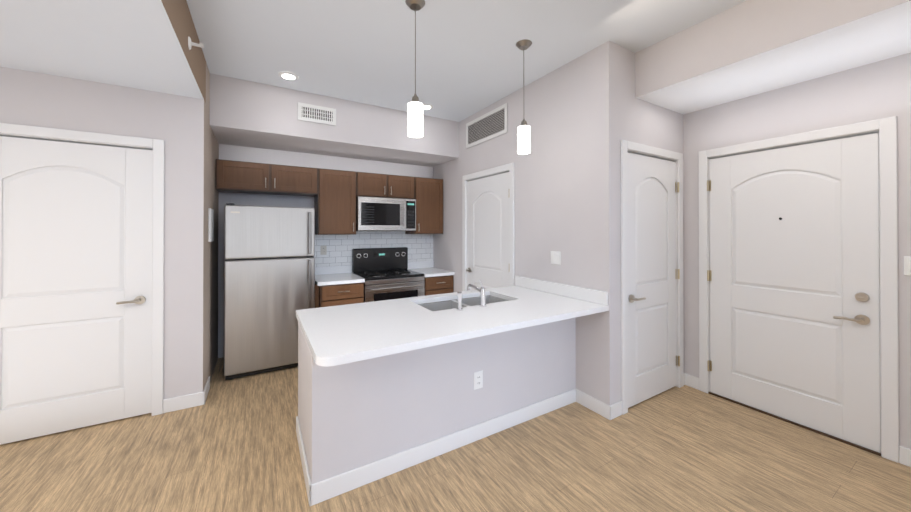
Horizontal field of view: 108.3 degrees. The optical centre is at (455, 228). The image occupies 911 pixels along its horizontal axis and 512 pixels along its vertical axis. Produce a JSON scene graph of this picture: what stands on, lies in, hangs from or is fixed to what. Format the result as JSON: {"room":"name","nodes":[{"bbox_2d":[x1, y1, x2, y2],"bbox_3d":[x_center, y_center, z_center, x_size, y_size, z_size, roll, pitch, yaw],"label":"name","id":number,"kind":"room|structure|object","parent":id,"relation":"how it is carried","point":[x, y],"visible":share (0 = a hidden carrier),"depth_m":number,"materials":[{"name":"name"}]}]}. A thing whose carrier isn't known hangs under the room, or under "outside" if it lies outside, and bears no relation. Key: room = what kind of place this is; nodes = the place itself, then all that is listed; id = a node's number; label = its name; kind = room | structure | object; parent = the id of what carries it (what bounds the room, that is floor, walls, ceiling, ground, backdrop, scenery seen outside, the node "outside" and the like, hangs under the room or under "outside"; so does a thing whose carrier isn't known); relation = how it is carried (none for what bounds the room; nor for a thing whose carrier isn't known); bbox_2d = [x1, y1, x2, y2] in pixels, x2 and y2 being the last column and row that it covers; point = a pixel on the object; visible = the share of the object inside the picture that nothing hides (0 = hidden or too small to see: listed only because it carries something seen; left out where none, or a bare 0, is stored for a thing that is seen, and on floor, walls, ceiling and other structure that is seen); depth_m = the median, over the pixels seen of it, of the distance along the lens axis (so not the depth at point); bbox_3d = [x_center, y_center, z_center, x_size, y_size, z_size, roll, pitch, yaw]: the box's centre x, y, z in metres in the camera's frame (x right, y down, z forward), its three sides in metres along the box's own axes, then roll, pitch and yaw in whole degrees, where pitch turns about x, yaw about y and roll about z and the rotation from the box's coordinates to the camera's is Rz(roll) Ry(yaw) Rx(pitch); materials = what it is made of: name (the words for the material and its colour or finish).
{"room":"kitchen","nodes":[
{"label":"kitchen","id":0,"kind":"room"},
{"bbox_2d":[0,0,211,399],"bbox_3d":[-2.219,-0.009,-0.833,3.870,2.840,8.300,0,0,-31],"label":"wall","id":1,"kind":"structure","parent":0,"point":[114,67],"depth_m":2.34,"materials":[{"name":"grey paint"}]},
{"bbox_2d":[0,136,152,444],"bbox_3d":[-2.713,0.406,2.294,0.900,2.018,0.104,0,0,-31],"label":"door","id":2,"kind":"structure","parent":1,"relation":"in","point":[75,285],"depth_m":2.32,"materials":[{"name":"white paint"}]},
{"bbox_2d":[188,36,203,49],"bbox_3d":[-1.685,-1.194,2.140,0.074,0.080,0.080,0,0,-31],"label":"sprinkler head","id":3,"kind":"object","parent":1,"relation":"attached to","point":[191,44],"visible":1,"depth_m":2.13},
{"bbox_2d":[0,116,910,505],"bbox_3d":[-0.316,0.359,-0.172,7.620,2.111,7.300,0,0,-31],"label":"trim","id":4,"kind":"structure","parent":1,"relation":"attached to","point":[350,480],"depth_m":2.46,"materials":[{"name":"white wood"}]},
{"bbox_2d":[212,74,303,374],"bbox_3d":[-1.316,0.015,4.027,2.640,2.840,0.860,0,0,-31],"label":"wall","id":5,"kind":"structure","parent":0,"point":[255,122],"depth_m":3.35,"materials":[{"name":"grey paint"}]},
{"bbox_2d":[208,208,213,241],"bbox_3d":[-2.244,-0.030,3.024,0.019,0.300,0.240,0,0,-31],"label":"wall panel","id":6,"kind":"object","parent":5,"relation":"attached to","point":[210,225],"visible":0.98,"depth_m":2.93,"materials":[{"name":"white plastic"}]},
{"bbox_2d":[216,159,319,198],"bbox_3d":[-2.109,-0.554,3.739,0.971,0.305,0.348,0,0,-31],"label":"upper cabinet","id":7,"kind":"object","parent":5,"relation":"attached to","point":[231,176],"depth_m":3.58,"materials":[{"name":"brown wood"}]},
{"bbox_2d":[298,102,335,125],"bbox_3d":[-1.446,-1.195,3.449,0.374,0.179,0.011,0,0,-31],"label":"air vent","id":8,"kind":"object","parent":5,"relation":"in","point":[316,114],"visible":1,"depth_m":3.44,"materials":[{"name":"white metal"}]},
{"bbox_2d":[314,168,359,234],"bbox_3d":[-1.498,-0.315,4.100,0.441,0.780,0.348,0,0,-31],"label":"upper cabinet","id":9,"kind":"object","parent":5,"relation":"attached to","point":[334,193],"depth_m":3.96,"materials":[{"name":"brown wood"}]},
{"bbox_2d":[314,231,432,266],"bbox_3d":[-1.078,0.262,4.546,1.719,0.450,0.006,0,0,-31],"label":"tile backsplash","id":10,"kind":"structure","parent":5,"relation":"attached to","point":[341,247],"depth_m":4.47,"materials":[{"name":"white tile"}]},
{"bbox_2d":[321,246,326,254],"bbox_3d":[-1.676,0.276,4.182,0.072,0.116,0.008,0,0,-31],"label":"outlet","id":11,"kind":"object","parent":10,"relation":"attached to","point":[323,250],"visible":1,"depth_m":4.18,"materials":[{"name":"beige plastic"}]},
{"bbox_2d":[360,172,415,198],"bbox_3d":[-0.972,-0.551,4.414,0.776,0.305,0.348,0,0,-31],"label":"upper cabinet","id":12,"kind":"object","parent":5,"relation":"attached to","point":[371,184],"depth_m":4.28,"materials":[{"name":"brown wood"}]},
{"bbox_2d":[356,196,415,230],"bbox_3d":[-0.946,-0.181,4.368,0.770,0.426,0.449,0,0,-31],"label":"microwave","id":13,"kind":"object","parent":12,"relation":"attached to","point":[383,214],"visible":1,"depth_m":4.20,"materials":[{"name":"silver metal"}]},
{"bbox_2d":[405,177,442,233],"bbox_3d":[-0.445,-0.311,4.724,0.440,0.780,0.348,0,0,-31],"label":"upper cabinet","id":14,"kind":"object","parent":5,"relation":"attached to","point":[429,191],"depth_m":4.58,"materials":[{"name":"brown wood"}]},
{"bbox_2d":[298,322,303,443],"bbox_3d":[-0.914,1.021,2.090,0.100,0.810,0.605,0,0,-31],"label":"wall","id":15,"kind":"structure","parent":0,"point":[300,334],"depth_m":2.14,"materials":[{"name":"grey paint"}]},
{"bbox_2d":[304,57,579,483],"bbox_3d":[0.100,0.006,2.257,2.010,2.840,0.150,0,0,-31],"label":"wall","id":16,"kind":"structure","parent":0,"point":[357,414],"depth_m":2.73,"materials":[{"name":"grey paint"}]},
{"bbox_2d":[474,370,482,389],"bbox_3d":[0.155,1.026,2.227,0.072,0.116,0.008,0,0,-31],"label":"outlet","id":17,"kind":"object","parent":16,"relation":"attached to","point":[478,379],"visible":1,"depth_m":2.22,"materials":[{"name":"white plastic"}]},
{"bbox_2d":[0,357,910,511],"bbox_3d":[-0.116,1.448,0.465,9.220,0.060,8.800,0,0,-31],"label":"floor","id":18,"kind":"structure","parent":0,"point":[230,445],"depth_m":1.97,"materials":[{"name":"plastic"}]},
{"bbox_2d":[224,203,314,379],"bbox_3d":[-1.976,0.599,3.530,0.780,1.668,0.778,0,0,-31],"label":"refrigerator","id":19,"kind":"object","parent":18,"relation":"on","point":[269,272],"visible":0.88,"depth_m":3.22,"materials":[{"name":"silver metal"}]},
{"bbox_2d":[315,282,363,307],"bbox_3d":[-1.443,1.030,3.961,0.520,0.809,0.633,0,0,-31],"label":"base cabinet","id":20,"kind":"object","parent":18,"relation":"on","point":[351,293],"depth_m":3.68,"materials":[{"name":"brown wood"}]},
{"bbox_2d":[352,247,423,301],"bbox_3d":[-0.867,0.851,4.258,0.764,1.170,0.689,0,0,-31],"label":"range","id":21,"kind":"object","parent":18,"relation":"on","point":[385,273],"visible":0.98,"depth_m":4.19,"materials":[{"name":"black metal"}]},
{"bbox_2d":[424,275,452,295],"bbox_3d":[-0.367,1.033,4.598,0.436,0.809,0.633,0,0,-31],"label":"base cabinet","id":22,"kind":"object","parent":18,"relation":"on","point":[438,284],"depth_m":4.32,"materials":[{"name":"brown wood"}]},
{"bbox_2d":[186,0,745,121],"bbox_3d":[-0.116,-1.462,0.479,9.220,0.080,8.800,0,0,-31],"label":"ceiling","id":23,"kind":"structure","parent":0,"point":[469,57],"depth_m":2.47,"materials":[{"name":"white paint"}]},
{"bbox_2d":[278,71,298,79],"bbox_3d":[-1.541,-1.404,3.041,0.170,0.010,0.170,0,0,-31],"label":"recessed light","id":24,"kind":"object","parent":23,"relation":"in","point":[288,75],"visible":0.96,"depth_m":3.02,"materials":[{"name":"white"}]},
{"bbox_2d":[405,0,424,137],"bbox_3d":[-0.251,-0.997,2.059,0.124,0.834,0.124,0,0,-31],"label":"pendant light","id":25,"kind":"object","parent":23,"relation":"hanging from","point":[415,117],"visible":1,"depth_m":2.03,"materials":[{"name":"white glass"}]},
{"bbox_2d":[423,104,432,109],"bbox_3d":[-0.340,-1.400,3.799,0.170,0.010,0.170,0,0,-31],"label":"recessed light","id":26,"kind":"object","parent":23,"relation":"in","point":[427,106],"visible":0.67,"depth_m":3.77,"materials":[{"name":"white"}]},
{"bbox_2d":[516,39,531,153],"bbox_3d":[0.523,-0.994,2.518,0.124,0.834,0.124,0,0,-31],"label":"pendant light","id":27,"kind":"object","parent":23,"relation":"hanging from","point":[524,130],"visible":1,"depth_m":2.48,"materials":[{"name":"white glass"}]},
{"bbox_2d":[580,41,623,404],"bbox_3d":[0.429,0.014,3.800,0.110,2.840,3.030,0,0,-31],"label":"wall","id":28,"kind":"structure","parent":0,"point":[601,106],"depth_m":2.54,"materials":[{"name":"grey paint"}]},
{"bbox_2d":[466,103,506,148],"bbox_3d":[0.342,-1.171,3.830,0.012,0.314,0.804,0,0,-31],"label":"air vent","id":29,"kind":"object","parent":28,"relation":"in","point":[488,126],"visible":1,"depth_m":3.79,"materials":[{"name":"white metal"}]},
{"bbox_2d":[466,172,508,290],"bbox_3d":[0.353,0.413,3.806,0.104,2.018,0.859,0,0,-31],"label":"pantry door","id":30,"kind":"structure","parent":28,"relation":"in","point":[488,232],"depth_m":3.79,"materials":[{"name":"white paint"}]},
{"bbox_2d":[551,251,560,264],"bbox_3d":[0.884,0.260,2.912,0.009,0.116,0.116,0,0,-31],"label":"switch plate","id":31,"kind":"object","parent":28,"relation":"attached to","point":[555,257],"visible":1,"depth_m":2.90,"materials":[{"name":"white plastic"}]},
{"bbox_2d":[620,0,910,448],"bbox_3d":[3.095,-0.001,0.684,0.880,2.840,5.250,0,0,-31],"label":"wall","id":32,"kind":"structure","parent":0,"point":[750,70],"depth_m":2.22,"materials":[{"name":"grey paint"}]},
{"bbox_2d":[627,152,679,407],"bbox_3d":[1.673,0.408,2.767,0.779,2.018,0.104,0,0,-31],"label":"closet door","id":33,"kind":"structure","parent":32,"relation":"in","point":[653,273],"depth_m":2.77,"materials":[{"name":"white paint"}]},
{"bbox_2d":[707,133,880,452],"bbox_3d":[2.427,0.406,2.465,0.104,2.018,0.923,0,0,-31],"label":"entry door","id":34,"kind":"structure","parent":32,"relation":"in","point":[793,275],"depth_m":2.38,"materials":[{"name":"white paint"}]},
{"bbox_2d":[904,256,910,275],"bbox_3d":[2.728,0.225,1.959,0.009,0.116,0.072,0,0,-31],"label":"light switch","id":35,"kind":"object","parent":32,"relation":"attached to","point":[907,265],"visible":1,"depth_m":1.98,"materials":[{"name":"white plastic"}]},
{"bbox_3d":[-0.039,1.024,2.594,1.916,0.809,0.587,0,0,-31],"label":"cabinet","id":36,"kind":"object","parent":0,"visible":0},
{"bbox_2d":[296,313,299,324],"bbox_3d":[-0.616,0.596,2.259,0.815,0.040,0.360,0,0,-31],"label":"countertop","id":37,"kind":"structure","parent":36,"relation":"on","point":[297,314],"depth_m":2.18,"materials":[{"name":"white stone"}]},
{"bbox_2d":[315,265,364,285],"bbox_3d":[-1.434,0.555,3.961,0.511,0.140,0.647,0,0,-31],"label":"countertop","id":38,"kind":"structure","parent":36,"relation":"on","point":[328,275],"depth_m":4.01,"materials":[{"name":"white stone"}]},
{"bbox_2d":[408,261,454,276],"bbox_3d":[-0.364,0.558,4.596,0.438,0.140,0.647,0,0,-31],"label":"countertop","id":39,"kind":"structure","parent":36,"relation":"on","point":[425,267],"depth_m":4.72,"materials":[{"name":"white stone"}]},
{"bbox_2d":[300,281,608,366],"bbox_3d":[0.138,0.546,2.184,2.034,0.140,0.540,0,0,-31],"label":"countertop","id":40,"kind":"structure","parent":36,"relation":"on","point":[341,334],"depth_m":2.10,"materials":[{"name":"white stone"}]},
{"bbox_2d":[456,291,462,310],"bbox_3d":[0.030,0.511,2.323,0.048,0.130,0.048,0,0,-31],"label":"sprayer","id":41,"kind":"object","parent":40,"relation":"on","point":[459,299],"visible":0.98,"depth_m":2.31,"materials":[{"name":"silver metal"}]},
{"bbox_2d":[419,296,506,310],"bbox_3d":[0.080,0.720,2.669,0.792,0.200,0.407,0,0,-31],"label":"sink","id":42,"kind":"object","parent":40,"relation":"in","point":[445,305],"visible":0.12,"depth_m":2.82,"materials":[{"name":"grey metal"}]},
{"bbox_2d":[467,280,486,306],"bbox_3d":[0.151,0.475,2.512,0.079,0.203,0.232,0,0,-31],"label":"faucet","id":43,"kind":"object","parent":40,"relation":"on","point":[481,290],"visible":1,"depth_m":2.43,"materials":[{"name":"silver metal"}]},
{"bbox_2d":[515,277,543,284],"bbox_3d":[0.604,0.550,2.983,0.419,0.140,0.360,0,0,-31],"label":"countertop","id":44,"kind":"structure","parent":36,"relation":"on","point":[517,279],"depth_m":3.25,"materials":[{"name":"white stone"}]}
]}

